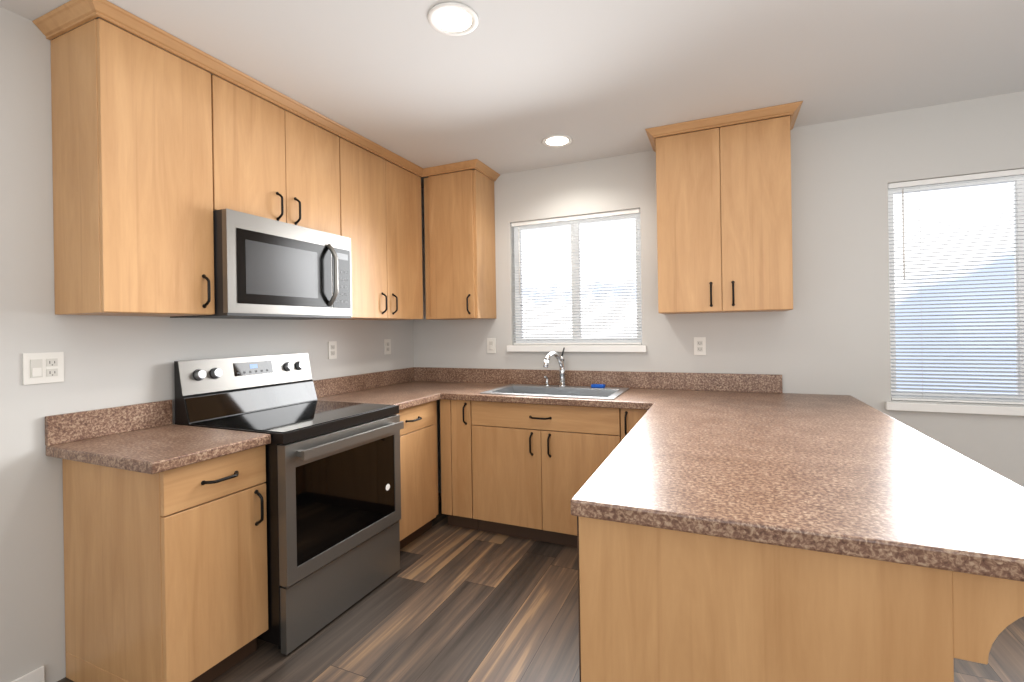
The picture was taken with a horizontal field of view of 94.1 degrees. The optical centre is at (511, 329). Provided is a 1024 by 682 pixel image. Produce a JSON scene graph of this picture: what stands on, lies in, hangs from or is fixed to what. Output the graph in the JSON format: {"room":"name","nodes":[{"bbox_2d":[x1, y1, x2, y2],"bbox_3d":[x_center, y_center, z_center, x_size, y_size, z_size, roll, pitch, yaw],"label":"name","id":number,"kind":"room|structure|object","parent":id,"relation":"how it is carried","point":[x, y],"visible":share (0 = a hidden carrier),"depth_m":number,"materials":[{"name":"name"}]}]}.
{"room":"kitchen","nodes":[
{"label":"kitchen","id":0,"kind":"room"},
{"bbox_2d":[0,7,413,681],"bbox_3d":[-2.213,0.103,1.002,0.140,2.520,6.600,-1,0,24],"label":"wall","id":1,"kind":"structure","parent":0,"point":[114,361],"depth_m":1.82,"materials":[{"name":"grey paint"}]},
{"bbox_2d":[11,666,44,681],"bbox_3d":[-2.604,1.324,-0.128,0.010,0.090,4.198,-1,0,24],"label":"baseboard","id":2,"kind":"structure","parent":1,"relation":"attached to","point":[37,675],"depth_m":1.76,"materials":[{"name":"white"}]},
{"bbox_2d":[22,352,63,384],"bbox_3d":[-1.776,0.146,1.810,0.010,0.116,0.118,-1,0,24],"label":"outlet","id":3,"kind":"object","parent":1,"relation":"attached to","point":[40,368],"visible":1,"depth_m":1.81,"materials":[{"name":"white plastic"}]},
{"bbox_2d":[32,0,90,39],"bbox_3d":[-1.659,-1.142,1.759,0.300,0.044,0.052,-1,0,24],"label":"crown molding","id":4,"kind":"structure","parent":1,"relation":"attached to","point":[62,19],"depth_m":1.76,"materials":[{"name":"brown wood"}]},
{"bbox_2d":[45,400,172,445],"bbox_3d":[-1.676,0.384,2.014,0.019,0.112,0.451,-1,0,24],"label":"backsplash","id":5,"kind":"structure","parent":1,"relation":"attached to","point":[70,427],"depth_m":1.97,"materials":[{"name":"stone"}]},
{"bbox_2d":[50,18,214,316],"bbox_3d":[-1.526,-0.592,1.960,0.368,1.061,0.416,-1,0,24],"label":"upper cabinet","id":6,"kind":"object","parent":1,"relation":"attached to","point":[132,174],"visible":1,"depth_m":1.82,"materials":[{"name":"brown wood"}]},
{"bbox_2d":[211,74,340,235],"bbox_3d":[-1.292,-0.827,2.503,0.368,0.599,0.763,-1,0,24],"label":"upper cabinet","id":7,"kind":"object","parent":1,"relation":"attached to","point":[272,161],"visible":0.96,"depth_m":2.37,"materials":[{"name":"brown wood"}]},
{"bbox_2d":[170,209,351,319],"bbox_3d":[-1.236,-0.293,2.482,0.466,0.464,0.760,-1,0,24],"label":"microwave","id":8,"kind":"object","parent":7,"relation":"attached to","point":[265,268],"visible":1,"depth_m":2.30,"materials":[{"name":"grey metal"}]},
{"bbox_2d":[328,341,336,358],"bbox_3d":[-1.188,0.136,3.157,0.008,0.116,0.072,-1,0,24],"label":"electrical outlet","id":9,"kind":"object","parent":1,"relation":"attached to","point":[332,349],"visible":1,"depth_m":3.15,"materials":[{"name":"white plastic"}]},
{"bbox_2d":[313,367,416,397],"bbox_3d":[-1.054,0.374,3.438,0.019,0.112,1.121,-1,0,24],"label":"backsplash","id":10,"kind":"structure","parent":1,"relation":"attached to","point":[345,384],"depth_m":3.39,"materials":[{"name":"stone"}]},
{"bbox_2d":[333,138,422,319],"bbox_3d":[-0.968,-0.601,3.235,0.368,1.061,0.830,-1,0,24],"label":"upper cabinet","id":11,"kind":"object","parent":1,"relation":"attached to","point":[380,215],"visible":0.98,"depth_m":3.13,"materials":[{"name":"brown wood"}]},
{"bbox_2d":[384,339,390,353],"bbox_3d":[-0.960,0.133,3.679,0.008,0.116,0.072,-1,0,24],"label":"electrical outlet","id":12,"kind":"object","parent":1,"relation":"attached to","point":[387,346],"visible":1,"depth_m":3.67,"materials":[{"name":"white plastic"}]},
{"bbox_2d":[0,0,1023,186],"bbox_3d":[0.258,-1.247,-0.088,5.700,0.100,7.000,-1,0,24],"label":"ceiling","id":13,"kind":"structure","parent":0,"point":[505,86],"depth_m":2.13,"materials":[{"name":"white paint"}]},
{"bbox_2d":[72,0,427,176],"bbox_3d":[-1.067,-1.152,2.602,0.052,0.044,2.072,-1,0,24],"label":"crown molding","id":14,"kind":"structure","parent":13,"relation":"attached to","point":[106,10],"depth_m":2.10,"materials":[{"name":"brown wood"}]},
{"bbox_2d":[427,2,478,35],"bbox_3d":[-0.225,-1.185,1.826,0.196,0.005,0.196,-1,0,24],"label":"recessed light","id":15,"kind":"object","parent":13,"relation":"in","point":[451,18],"visible":1,"depth_m":1.82,"materials":[{"name":"white plastic"}]},
{"bbox_2d":[424,159,483,175],"bbox_3d":[-0.430,-1.162,3.426,0.436,0.044,0.052,-1,0,24],"label":"crown molding","id":16,"kind":"structure","parent":13,"relation":"attached to","point":[476,164],"depth_m":3.42,"materials":[{"name":"brown wood"}]},
{"bbox_2d":[542,135,572,146],"bbox_3d":[0.287,-1.193,3.021,0.196,0.005,0.196,-1,0,24],"label":"recessed light","id":17,"kind":"object","parent":13,"relation":"in","point":[557,140],"visible":1,"depth_m":3.01,"materials":[{"name":"white plastic"}]},
{"bbox_2d":[57,493,1023,681],"bbox_3d":[0.300,1.373,-0.088,5.700,0.100,7.000,-1,0,24],"label":"floor","id":18,"kind":"structure","parent":0,"point":[446,602],"depth_m":2.12,"materials":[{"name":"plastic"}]},
{"bbox_2d":[62,445,267,681],"bbox_3d":[-1.359,0.912,1.905,0.669,0.874,0.399,-1,0,24],"label":"base cabinet","id":19,"kind":"object","parent":18,"relation":"on","point":[165,577],"visible":0.96,"depth_m":1.74,"materials":[{"name":"brown wood"}]},
{"bbox_2d":[46,424,270,473],"bbox_3d":[-1.381,0.456,1.885,0.662,0.040,0.451,-1,0,24],"label":"countertop","id":20,"kind":"structure","parent":19,"relation":"on","point":[153,450],"depth_m":1.78,"materials":[{"name":"stone"}]},
{"bbox_2d":[174,353,403,654],"bbox_3d":[-1.062,0.742,2.413,0.760,1.205,0.762,-1,0,24],"label":"range","id":21,"kind":"object","parent":18,"relation":"on","point":[333,489],"visible":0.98,"depth_m":2.24,"materials":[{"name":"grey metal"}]},
{"bbox_2d":[398,400,437,549],"bbox_3d":[-0.860,0.904,3.048,0.669,0.874,0.551,-1,0,24],"label":"base cabinet","id":22,"kind":"object","parent":18,"relation":"on","point":[419,471],"visible":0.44,"depth_m":2.96,"materials":[{"name":"brown wood"}]},
{"bbox_2d":[440,399,477,529],"bbox_3d":[-0.256,0.895,3.397,0.233,0.874,0.645,-1,0,24],"label":"base cabinet","id":23,"kind":"object","parent":18,"relation":"on","point":[456,460],"visible":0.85,"depth_m":3.14,"materials":[{"name":"brown wood"}]},
{"bbox_2d":[471,401,620,546],"bbox_3d":[0.292,0.886,3.157,0.958,0.874,0.645,-1,0,24],"label":"base cabinet","id":24,"kind":"object","parent":18,"relation":"on","point":[535,467],"visible":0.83,"depth_m":2.92,"materials":[{"name":"brown wood"}]},
{"bbox_2d":[317,389,477,409],"bbox_3d":[-0.753,0.446,2.979,0.937,0.040,0.521,-1,0,24],"label":"countertop","id":25,"kind":"structure","parent":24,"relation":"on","point":[405,398],"depth_m":3.06,"materials":[{"name":"stone"}]},
{"bbox_2d":[393,381,509,388],"bbox_3d":[-0.517,0.442,3.504,0.949,0.040,0.450,-1,0,24],"label":"countertop","id":26,"kind":"structure","parent":24,"relation":"on","point":[417,384],"depth_m":3.59,"materials":[{"name":"stone"}]},
{"bbox_2d":[371,385,661,406],"bbox_3d":[-0.129,0.436,3.040,2.018,0.040,0.090,-1,0,24],"label":"countertop","id":27,"kind":"structure","parent":24,"relation":"on","point":[582,402],"depth_m":2.92,"materials":[{"name":"stone"}]},
{"bbox_2d":[480,384,629,399],"bbox_3d":[0.294,0.499,3.150,0.866,0.196,0.526,-1,0,24],"label":"sink","id":28,"kind":"object","parent":27,"relation":"in","point":[607,393],"visible":0.35,"depth_m":3.26,"materials":[{"name":"silver metal"}]},
{"bbox_2d":[544,376,549,385],"bbox_3d":[0.245,0.365,3.392,0.044,0.074,0.067,-1,0,24],"label":"soap dispenser","id":29,"kind":"object","parent":28,"relation":"on","point":[547,382],"visible":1,"depth_m":3.39,"materials":[{"name":"silver metal"}]},
{"bbox_2d":[543,348,566,386],"bbox_3d":[0.299,0.264,3.282,0.101,0.274,0.243,-1,0,24],"label":"faucet","id":30,"kind":"object","parent":28,"relation":"on","point":[561,360],"visible":1,"depth_m":3.33,"materials":[{"name":"silver metal"}]},
{"bbox_2d":[591,384,604,387],"bbox_3d":[0.588,0.386,3.252,0.090,0.022,0.050,-1,0,24],"label":"sponge","id":31,"kind":"object","parent":28,"relation":"on","point":[597,385],"visible":0.98,"depth_m":3.23,"materials":[{"name":"blue"}]},
{"bbox_2d":[618,388,669,400],"bbox_3d":[0.787,0.421,2.934,0.254,0.040,0.450,-1,0,24],"label":"countertop","id":32,"kind":"structure","parent":24,"relation":"on","point":[632,392],"depth_m":2.98,"materials":[{"name":"stone"}]},
{"bbox_2d":[670,389,861,408],"bbox_3d":[0.559,0.425,3.343,3.048,0.040,0.089,-1,0,24],"label":"countertop","id":33,"kind":"structure","parent":24,"relation":"on","point":[755,398],"depth_m":2.71,"materials":[{"name":"stone"}]},
{"bbox_2d":[570,397,1023,581],"bbox_3d":[0.818,0.420,1.716,1.268,0.040,1.575,-1,0,24],"label":"countertop","id":34,"kind":"structure","parent":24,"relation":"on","point":[849,475],"depth_m":1.22,"materials":[{"name":"stone"}]},
{"bbox_2d":[621,409,647,440],"bbox_3d":[0.837,0.877,2.919,0.224,0.874,0.645,-1,0,24],"label":"base cabinet","id":35,"kind":"object","parent":18,"relation":"on","point":[630,418],"visible":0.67,"depth_m":2.68,"materials":[{"name":"brown wood"}]},
{"bbox_2d":[577,516,1023,681],"bbox_3d":[1.055,0.874,1.984,0.982,0.874,2.188,-1,0,24],"label":"panels","id":36,"kind":"object","parent":18,"relation":"on","point":[659,605],"visible":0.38,"depth_m":1.01,"materials":[{"name":"brown wood"}]},
{"bbox_2d":[413,91,1023,492],"bbox_3d":[1.629,0.041,2.999,5.700,2.520,0.140,-1,0,24],"label":"wall","id":37,"kind":"structure","parent":0,"point":[829,334],"depth_m":2.84,"materials":[{"name":"grey paint"}]},
{"bbox_2d":[424,169,495,319],"bbox_3d":[-0.404,-0.610,3.604,0.440,1.061,0.368,-1,0,24],"label":"upper cabinet","id":38,"kind":"object","parent":37,"relation":"attached to","point":[460,262],"visible":1,"depth_m":3.48,"materials":[{"name":"brown wood"}]},
{"bbox_2d":[480,164,499,180],"bbox_3d":[-0.173,-1.166,3.536,0.052,0.044,0.300,-1,0,24],"label":"crown molding","id":39,"kind":"structure","parent":37,"relation":"attached to","point":[490,173],"depth_m":3.56,"materials":[{"name":"brown wood"}]},
{"bbox_2d":[487,338,495,352],"bbox_3d":[-0.162,0.125,3.700,0.072,0.116,0.010,-1,0,24],"label":"outlet","id":40,"kind":"object","parent":37,"relation":"attached to","point":[491,345],"visible":1,"depth_m":3.70,"materials":[{"name":"white plastic"}]},
{"bbox_2d":[507,345,646,351],"bbox_3d":[0.452,0.136,3.461,1.030,0.050,0.106,-1,0,24],"label":"board","id":41,"kind":"object","parent":37,"relation":"attached to","point":[577,348],"visible":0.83,"depth_m":3.40,"materials":[{"name":"white wood"}]},
{"bbox_2d":[514,213,641,342],"bbox_3d":[0.476,-0.358,3.534,0.966,0.931,0.050,-1,0,24],"label":"window","id":42,"kind":"structure","parent":37,"relation":"in","point":[624,219],"depth_m":3.51,"materials":[{"name":"white"}]},
{"bbox_2d":[511,209,641,343],"bbox_3d":[0.444,-0.357,3.462,0.958,0.929,0.040,-1,0,24],"label":"window blinds","id":43,"kind":"object","parent":42,"relation":"attached to","point":[581,217],"visible":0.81,"depth_m":3.45,"materials":[{"name":"white plastic"}]},
{"bbox_2d":[417,367,782,392],"bbox_3d":[0.411,0.351,3.444,2.698,0.112,0.021,-1,0,24],"label":"backsplash","id":44,"kind":"structure","parent":37,"relation":"attached to","point":[763,383],"depth_m":3.29,"materials":[{"name":"stone"}]},
{"bbox_2d":[694,337,705,354],"bbox_3d":[1.221,0.108,3.097,0.072,0.116,0.008,-1,0,24],"label":"electrical outlet","id":45,"kind":"object","parent":37,"relation":"attached to","point":[699,345],"visible":1,"depth_m":3.09,"materials":[{"name":"white plastic"}]},
{"bbox_2d":[645,101,802,151],"bbox_3d":[1.249,-1.189,2.871,0.818,0.044,0.380,-1,0,24],"label":"crown molding","id":46,"kind":"structure","parent":37,"relation":"attached to","point":[791,110],"depth_m":2.71,"materials":[{"name":"brown wood"}]},
{"bbox_2d":[656,116,792,313],"bbox_3d":[1.260,-0.636,2.877,0.713,1.061,0.368,-1,0,24],"label":"upper cabinet","id":47,"kind":"object","parent":37,"relation":"attached to","point":[724,221],"visible":1,"depth_m":2.73,"materials":[{"name":"brown wood"}]},
{"bbox_2d":[885,401,1023,415],"bbox_3d":[2.715,0.419,2.474,1.280,0.050,0.106,-1,0,24],"label":"board","id":48,"kind":"object","parent":37,"relation":"attached to","point":[963,408],"visible":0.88,"depth_m":2.56,"materials":[{"name":"white wood"}]},
{"bbox_2d":[888,175,1023,401],"bbox_3d":[2.736,-0.224,2.546,1.216,1.231,0.050,-1,0,24],"label":"window","id":49,"kind":"structure","parent":37,"relation":"in","point":[974,192],"depth_m":2.65,"materials":[{"name":"white"}]},
{"bbox_2d":[888,169,1023,404],"bbox_3d":[2.705,-0.223,2.474,1.208,1.229,0.040,-1,0,24],"label":"window blinds","id":50,"kind":"object","parent":49,"relation":"attached to","point":[980,176],"visible":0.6,"depth_m":2.60,"materials":[{"name":"white plastic"}]}
]}

